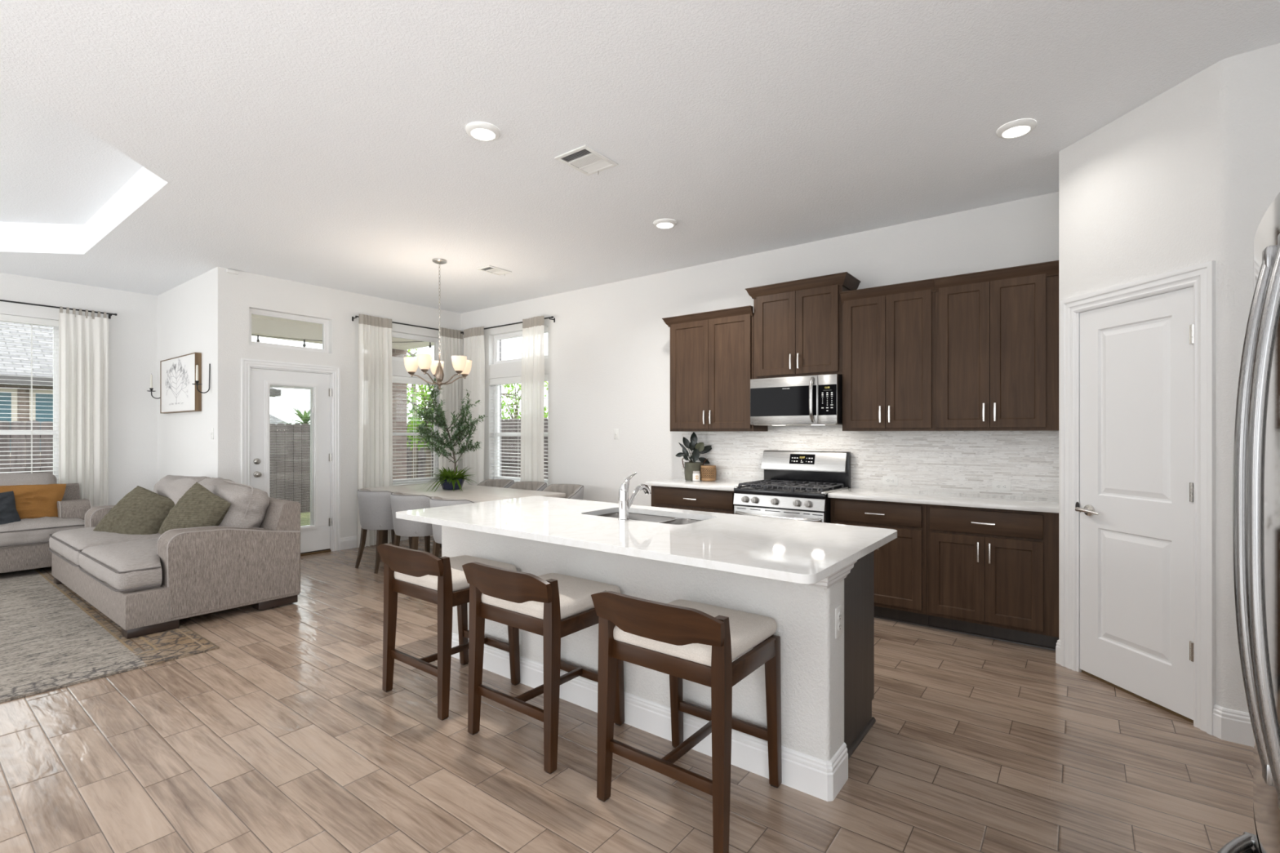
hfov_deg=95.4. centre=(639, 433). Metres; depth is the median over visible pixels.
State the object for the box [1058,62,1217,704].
wall
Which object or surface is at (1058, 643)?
baseboard
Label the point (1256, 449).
refrigerator
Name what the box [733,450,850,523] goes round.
gas range
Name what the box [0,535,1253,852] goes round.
floor
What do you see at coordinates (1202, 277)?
trim
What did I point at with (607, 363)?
wall
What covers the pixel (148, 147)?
ceiling
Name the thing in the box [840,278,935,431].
upper cabinet
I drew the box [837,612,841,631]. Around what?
socket
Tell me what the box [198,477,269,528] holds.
cushion
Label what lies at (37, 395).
neighbor house
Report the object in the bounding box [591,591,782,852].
bar stool
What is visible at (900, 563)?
base cabinet
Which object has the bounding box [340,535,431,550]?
baseboard
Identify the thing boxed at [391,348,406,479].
brick column
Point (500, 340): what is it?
wall
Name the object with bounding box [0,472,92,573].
sofa
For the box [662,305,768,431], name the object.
upper cabinet
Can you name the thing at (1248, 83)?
wall
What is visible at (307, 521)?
ground
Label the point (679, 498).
base cabinet
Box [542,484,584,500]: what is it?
dining chair
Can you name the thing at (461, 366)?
chandelier
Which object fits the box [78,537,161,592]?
seat cushion
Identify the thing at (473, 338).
curtain
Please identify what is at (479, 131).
recessed light
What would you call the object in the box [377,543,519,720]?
bar stool
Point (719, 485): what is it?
countertop
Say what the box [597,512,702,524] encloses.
sink
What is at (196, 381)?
candle sconce
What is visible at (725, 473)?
wall outlet
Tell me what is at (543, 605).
bar stool
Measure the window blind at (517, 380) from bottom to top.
1.372 m
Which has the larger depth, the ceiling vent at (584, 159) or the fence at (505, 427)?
the fence at (505, 427)
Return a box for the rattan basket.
[700,465,716,480]
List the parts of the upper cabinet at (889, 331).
door, handle, crown molding, handle, door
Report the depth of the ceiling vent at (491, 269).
5.98 m
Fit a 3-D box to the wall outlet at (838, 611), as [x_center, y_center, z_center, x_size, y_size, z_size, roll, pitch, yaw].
[0.772,0.730,2.259,0.008,0.116,0.072,0,0,37]
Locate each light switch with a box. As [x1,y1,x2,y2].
[210,427,213,439]
[613,428,618,439]
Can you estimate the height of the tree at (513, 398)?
3.162 m
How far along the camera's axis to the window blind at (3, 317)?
6.28 m
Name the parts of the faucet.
lever, spout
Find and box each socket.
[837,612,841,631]
[885,478,894,483]
[995,484,1007,488]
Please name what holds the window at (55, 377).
in the wall at (133, 332)
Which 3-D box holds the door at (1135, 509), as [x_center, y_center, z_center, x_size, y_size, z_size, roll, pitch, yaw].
[2.547,0.340,3.035,0.103,2.060,0.647,0,0,-8]
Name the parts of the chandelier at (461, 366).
lamp shade, lamp shade, arm, arm, lamp shade, chain, arm, arm, lamp shade, lamp shade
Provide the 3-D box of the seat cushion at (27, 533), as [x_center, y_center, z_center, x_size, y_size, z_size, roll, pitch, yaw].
[-6.029,0.979,5.744,0.663,0.291,0.833,0,0,37]
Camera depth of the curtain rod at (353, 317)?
7.45 m
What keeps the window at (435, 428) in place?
in the wall at (234, 295)
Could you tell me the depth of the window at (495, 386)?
7.83 m
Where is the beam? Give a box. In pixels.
[251,317,434,350]
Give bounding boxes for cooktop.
[733,485,840,499]
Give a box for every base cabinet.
[651,485,735,514]
[830,497,928,627]
[926,504,1058,650]
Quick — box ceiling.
[0,0,1279,313]
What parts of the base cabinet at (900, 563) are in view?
handle, drawer, door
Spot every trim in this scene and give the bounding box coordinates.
[240,358,340,551]
[1060,260,1215,735]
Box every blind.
[0,314,58,483]
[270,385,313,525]
[392,375,438,485]
[488,373,547,485]
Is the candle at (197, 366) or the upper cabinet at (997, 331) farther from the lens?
the candle at (197, 366)
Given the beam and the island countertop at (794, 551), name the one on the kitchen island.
the island countertop at (794, 551)
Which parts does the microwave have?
glass, door, handle, control panel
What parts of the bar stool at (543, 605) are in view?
leg, backrest, seat rail, seat, leg, seat rail, leg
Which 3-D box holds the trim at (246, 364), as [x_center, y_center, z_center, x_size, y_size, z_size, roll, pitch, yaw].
[-3.856,0.296,6.453,0.111,2.148,1.005,0,0,37]
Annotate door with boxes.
[250,368,331,556]
[1075,286,1193,723]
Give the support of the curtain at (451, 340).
hanging from the curtain rod at (353, 317)
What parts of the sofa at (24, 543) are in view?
arm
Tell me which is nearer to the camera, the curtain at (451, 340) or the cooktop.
the cooktop
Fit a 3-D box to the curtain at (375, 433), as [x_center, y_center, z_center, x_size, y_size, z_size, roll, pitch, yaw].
[-3.205,-0.030,7.064,0.082,2.770,0.455,0,0,37]
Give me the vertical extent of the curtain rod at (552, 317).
0.057 m
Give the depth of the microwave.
4.76 m
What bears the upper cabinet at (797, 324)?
attached to the wall at (607, 363)
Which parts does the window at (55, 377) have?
sash rail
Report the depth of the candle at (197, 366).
5.89 m
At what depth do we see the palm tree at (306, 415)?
16.29 m
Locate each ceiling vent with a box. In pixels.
[476,265,511,275]
[554,144,617,175]
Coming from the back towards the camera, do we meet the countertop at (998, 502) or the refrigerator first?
the countertop at (998, 502)
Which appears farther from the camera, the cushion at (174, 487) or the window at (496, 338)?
the window at (496, 338)
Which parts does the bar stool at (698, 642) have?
leg, backrest, seat rail, leg, seat, leg, seat rail, leg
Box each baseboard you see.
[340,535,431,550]
[1055,640,1060,664]
[1212,704,1253,746]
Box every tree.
[279,406,310,425]
[406,348,418,479]
[406,383,433,478]
[501,381,547,419]
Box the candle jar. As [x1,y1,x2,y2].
[692,471,700,480]
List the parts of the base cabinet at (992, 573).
door, handle, handle, drawer, handle, door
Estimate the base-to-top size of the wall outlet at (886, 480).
0.072 m
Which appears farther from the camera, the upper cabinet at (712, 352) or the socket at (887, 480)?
the upper cabinet at (712, 352)
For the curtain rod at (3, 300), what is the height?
0.057 m
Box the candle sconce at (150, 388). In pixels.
[147,387,159,399]
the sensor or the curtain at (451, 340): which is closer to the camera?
the sensor
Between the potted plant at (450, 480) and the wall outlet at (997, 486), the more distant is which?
the potted plant at (450, 480)
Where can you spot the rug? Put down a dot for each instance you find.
(51, 637)
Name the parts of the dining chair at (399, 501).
leg, leg, leg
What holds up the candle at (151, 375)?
on the candle sconce at (150, 388)
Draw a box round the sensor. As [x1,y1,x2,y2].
[226,269,238,274]
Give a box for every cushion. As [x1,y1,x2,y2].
[0,472,57,485]
[0,516,84,548]
[48,526,161,565]
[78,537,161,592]
[152,475,211,505]
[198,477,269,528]
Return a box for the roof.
[251,314,322,327]
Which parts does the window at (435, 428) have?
sash rail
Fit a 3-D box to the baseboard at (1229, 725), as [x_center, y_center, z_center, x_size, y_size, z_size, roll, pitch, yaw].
[2.902,1.300,2.402,0.785,0.140,0.044,0,0,37]
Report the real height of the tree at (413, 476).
3.301 m
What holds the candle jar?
on the countertop at (719, 485)
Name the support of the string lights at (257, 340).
hanging from the beam
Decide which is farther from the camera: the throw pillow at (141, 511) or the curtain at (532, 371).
the curtain at (532, 371)
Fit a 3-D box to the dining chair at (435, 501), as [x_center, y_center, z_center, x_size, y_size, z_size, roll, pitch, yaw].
[-1.615,0.972,5.213,0.519,0.804,0.502,0,0,37]
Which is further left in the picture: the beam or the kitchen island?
the beam
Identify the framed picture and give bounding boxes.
[160,352,201,413]
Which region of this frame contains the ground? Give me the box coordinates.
[300,511,310,525]
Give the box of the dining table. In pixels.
[364,482,565,547]
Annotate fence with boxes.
[0,420,407,512]
[406,417,547,479]
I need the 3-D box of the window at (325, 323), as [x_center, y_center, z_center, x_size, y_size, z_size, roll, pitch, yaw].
[-3.911,-1.125,6.489,0.050,0.395,0.842,0,0,37]
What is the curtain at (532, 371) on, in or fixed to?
hanging from the curtain rod at (552, 317)
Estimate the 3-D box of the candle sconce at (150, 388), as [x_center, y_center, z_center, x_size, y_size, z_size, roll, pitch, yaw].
[-5.734,-0.562,6.891,0.084,0.306,0.155,0,0,37]
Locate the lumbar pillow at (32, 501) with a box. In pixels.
[0,484,66,519]
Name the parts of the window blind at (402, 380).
rail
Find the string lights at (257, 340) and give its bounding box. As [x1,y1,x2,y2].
[251,333,273,342]
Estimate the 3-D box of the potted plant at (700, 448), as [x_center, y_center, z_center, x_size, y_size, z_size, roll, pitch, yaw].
[0.541,0.221,5.696,0.353,0.468,0.182,0,0,-27]
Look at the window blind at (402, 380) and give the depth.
7.61 m
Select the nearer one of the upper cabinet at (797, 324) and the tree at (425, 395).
the upper cabinet at (797, 324)
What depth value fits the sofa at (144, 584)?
4.34 m
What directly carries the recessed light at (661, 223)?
in the ceiling
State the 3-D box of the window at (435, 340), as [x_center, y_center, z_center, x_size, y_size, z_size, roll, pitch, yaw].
[-3.107,-1.110,7.548,0.050,0.370,1.140,0,0,37]
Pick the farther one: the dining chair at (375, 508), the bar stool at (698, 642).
the dining chair at (375, 508)
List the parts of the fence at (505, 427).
post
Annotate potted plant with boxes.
[408,377,487,492]
[675,431,711,480]
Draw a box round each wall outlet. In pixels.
[721,469,732,477]
[835,604,842,639]
[882,475,897,485]
[992,481,1011,492]
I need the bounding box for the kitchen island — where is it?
[441,525,875,801]
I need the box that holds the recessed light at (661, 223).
[653,218,676,228]
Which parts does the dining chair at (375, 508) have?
leg, leg, leg, leg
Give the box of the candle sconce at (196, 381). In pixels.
[191,363,210,393]
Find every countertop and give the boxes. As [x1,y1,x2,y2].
[395,496,897,584]
[645,478,747,491]
[827,487,1058,513]
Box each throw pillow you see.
[0,490,21,524]
[93,485,174,534]
[158,482,231,534]
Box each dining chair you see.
[355,488,412,573]
[390,492,432,553]
[429,496,474,557]
[476,479,514,488]
[507,481,546,491]
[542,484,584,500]
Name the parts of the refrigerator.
handle, freezer drawer, handle, door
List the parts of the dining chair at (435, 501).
leg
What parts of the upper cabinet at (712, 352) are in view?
door, handle, crown molding, door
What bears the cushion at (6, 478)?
on the sofa at (24, 543)
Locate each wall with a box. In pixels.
[0,272,157,505]
[157,269,213,481]
[213,266,461,537]
[461,191,1058,506]
[499,339,501,475]
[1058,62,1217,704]
[1217,43,1279,712]
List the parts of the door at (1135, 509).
lever handle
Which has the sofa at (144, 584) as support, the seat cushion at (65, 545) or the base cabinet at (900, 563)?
the seat cushion at (65, 545)
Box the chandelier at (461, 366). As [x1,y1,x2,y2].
[404,257,471,390]
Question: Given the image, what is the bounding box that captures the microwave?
[750,373,842,426]
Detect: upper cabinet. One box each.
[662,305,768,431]
[745,271,860,378]
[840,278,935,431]
[933,260,1058,431]
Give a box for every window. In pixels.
[0,320,58,484]
[249,308,328,353]
[391,332,439,361]
[392,386,439,485]
[493,327,547,364]
[493,385,547,486]
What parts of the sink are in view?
bowl, bowl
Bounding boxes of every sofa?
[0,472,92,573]
[48,475,300,639]
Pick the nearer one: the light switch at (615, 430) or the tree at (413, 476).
the light switch at (615, 430)
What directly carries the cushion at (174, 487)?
on the sofa at (144, 584)
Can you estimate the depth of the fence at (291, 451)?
10.72 m
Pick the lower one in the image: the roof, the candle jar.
the candle jar
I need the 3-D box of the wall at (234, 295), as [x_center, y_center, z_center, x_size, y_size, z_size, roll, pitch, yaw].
[-3.438,-0.150,7.062,0.140,3.060,2.885,0,0,37]
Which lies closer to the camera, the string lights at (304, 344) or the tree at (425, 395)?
the string lights at (304, 344)
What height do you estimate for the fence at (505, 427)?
1.792 m
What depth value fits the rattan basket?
5.55 m
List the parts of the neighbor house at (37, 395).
pane, pane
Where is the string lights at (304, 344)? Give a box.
[284,337,312,346]
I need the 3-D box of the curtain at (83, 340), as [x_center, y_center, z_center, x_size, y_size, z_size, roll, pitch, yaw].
[-6.214,-0.018,6.514,0.090,2.745,0.410,0,0,37]
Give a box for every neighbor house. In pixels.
[0,321,280,466]
[270,414,288,424]
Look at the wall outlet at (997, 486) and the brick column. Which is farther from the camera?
the brick column
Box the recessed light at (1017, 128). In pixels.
[995,118,1036,138]
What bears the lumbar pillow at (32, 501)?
on the sofa at (24, 543)
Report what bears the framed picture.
attached to the wall at (184, 311)
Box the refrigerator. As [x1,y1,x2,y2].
[1217,192,1279,852]
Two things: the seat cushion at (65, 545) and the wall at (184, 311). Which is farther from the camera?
the wall at (184, 311)
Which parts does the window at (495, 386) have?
sash rail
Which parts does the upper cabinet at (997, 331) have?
door, handle, handle, crown molding, door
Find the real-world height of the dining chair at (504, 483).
0.809 m
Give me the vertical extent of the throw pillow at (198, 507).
0.535 m
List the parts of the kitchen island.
baseboard, panel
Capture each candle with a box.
[150,373,152,387]
[195,364,198,380]
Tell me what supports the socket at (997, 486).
attached to the wall outlet at (997, 486)
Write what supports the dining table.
on the floor
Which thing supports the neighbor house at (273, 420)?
on the ground
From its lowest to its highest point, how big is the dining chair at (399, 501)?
0.804 m
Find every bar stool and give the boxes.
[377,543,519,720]
[462,561,624,773]
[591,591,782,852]
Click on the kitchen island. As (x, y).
(827, 682)
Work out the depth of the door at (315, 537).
6.55 m
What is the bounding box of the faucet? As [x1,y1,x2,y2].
[617,472,651,520]
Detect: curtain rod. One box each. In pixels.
[0,299,116,319]
[351,315,463,334]
[460,315,555,333]
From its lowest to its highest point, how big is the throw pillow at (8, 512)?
0.382 m
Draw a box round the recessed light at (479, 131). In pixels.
[465,121,500,141]
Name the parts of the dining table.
leg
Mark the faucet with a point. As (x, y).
(624, 504)
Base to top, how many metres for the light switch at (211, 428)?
0.116 m
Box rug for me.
[0,566,219,702]
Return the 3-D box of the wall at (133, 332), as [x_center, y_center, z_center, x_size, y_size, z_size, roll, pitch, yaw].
[-7.434,-0.155,5.209,0.140,3.050,4.900,0,0,37]
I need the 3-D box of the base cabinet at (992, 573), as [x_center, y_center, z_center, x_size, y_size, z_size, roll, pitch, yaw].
[2.444,0.929,4.026,0.752,0.882,0.597,0,0,37]
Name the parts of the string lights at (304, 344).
cord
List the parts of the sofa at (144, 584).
arm, arm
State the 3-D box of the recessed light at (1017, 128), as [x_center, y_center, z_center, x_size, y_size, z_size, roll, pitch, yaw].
[2.068,-1.667,3.203,0.187,0.024,0.187,0,0,37]
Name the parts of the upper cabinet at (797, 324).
door, handle, handle, crown molding, door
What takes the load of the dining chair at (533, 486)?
on the floor
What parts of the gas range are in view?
knob, knob, burner, knob, handle, oven door, knob panel, knob, display panel, knob, burner, trim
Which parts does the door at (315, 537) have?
knob, glazing frame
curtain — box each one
[58,306,108,507]
[356,314,392,547]
[438,327,462,481]
[462,326,484,485]
[520,315,544,482]
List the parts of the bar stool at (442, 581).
leg, backrest, seat rail, leg, seat, seat rail, leg, leg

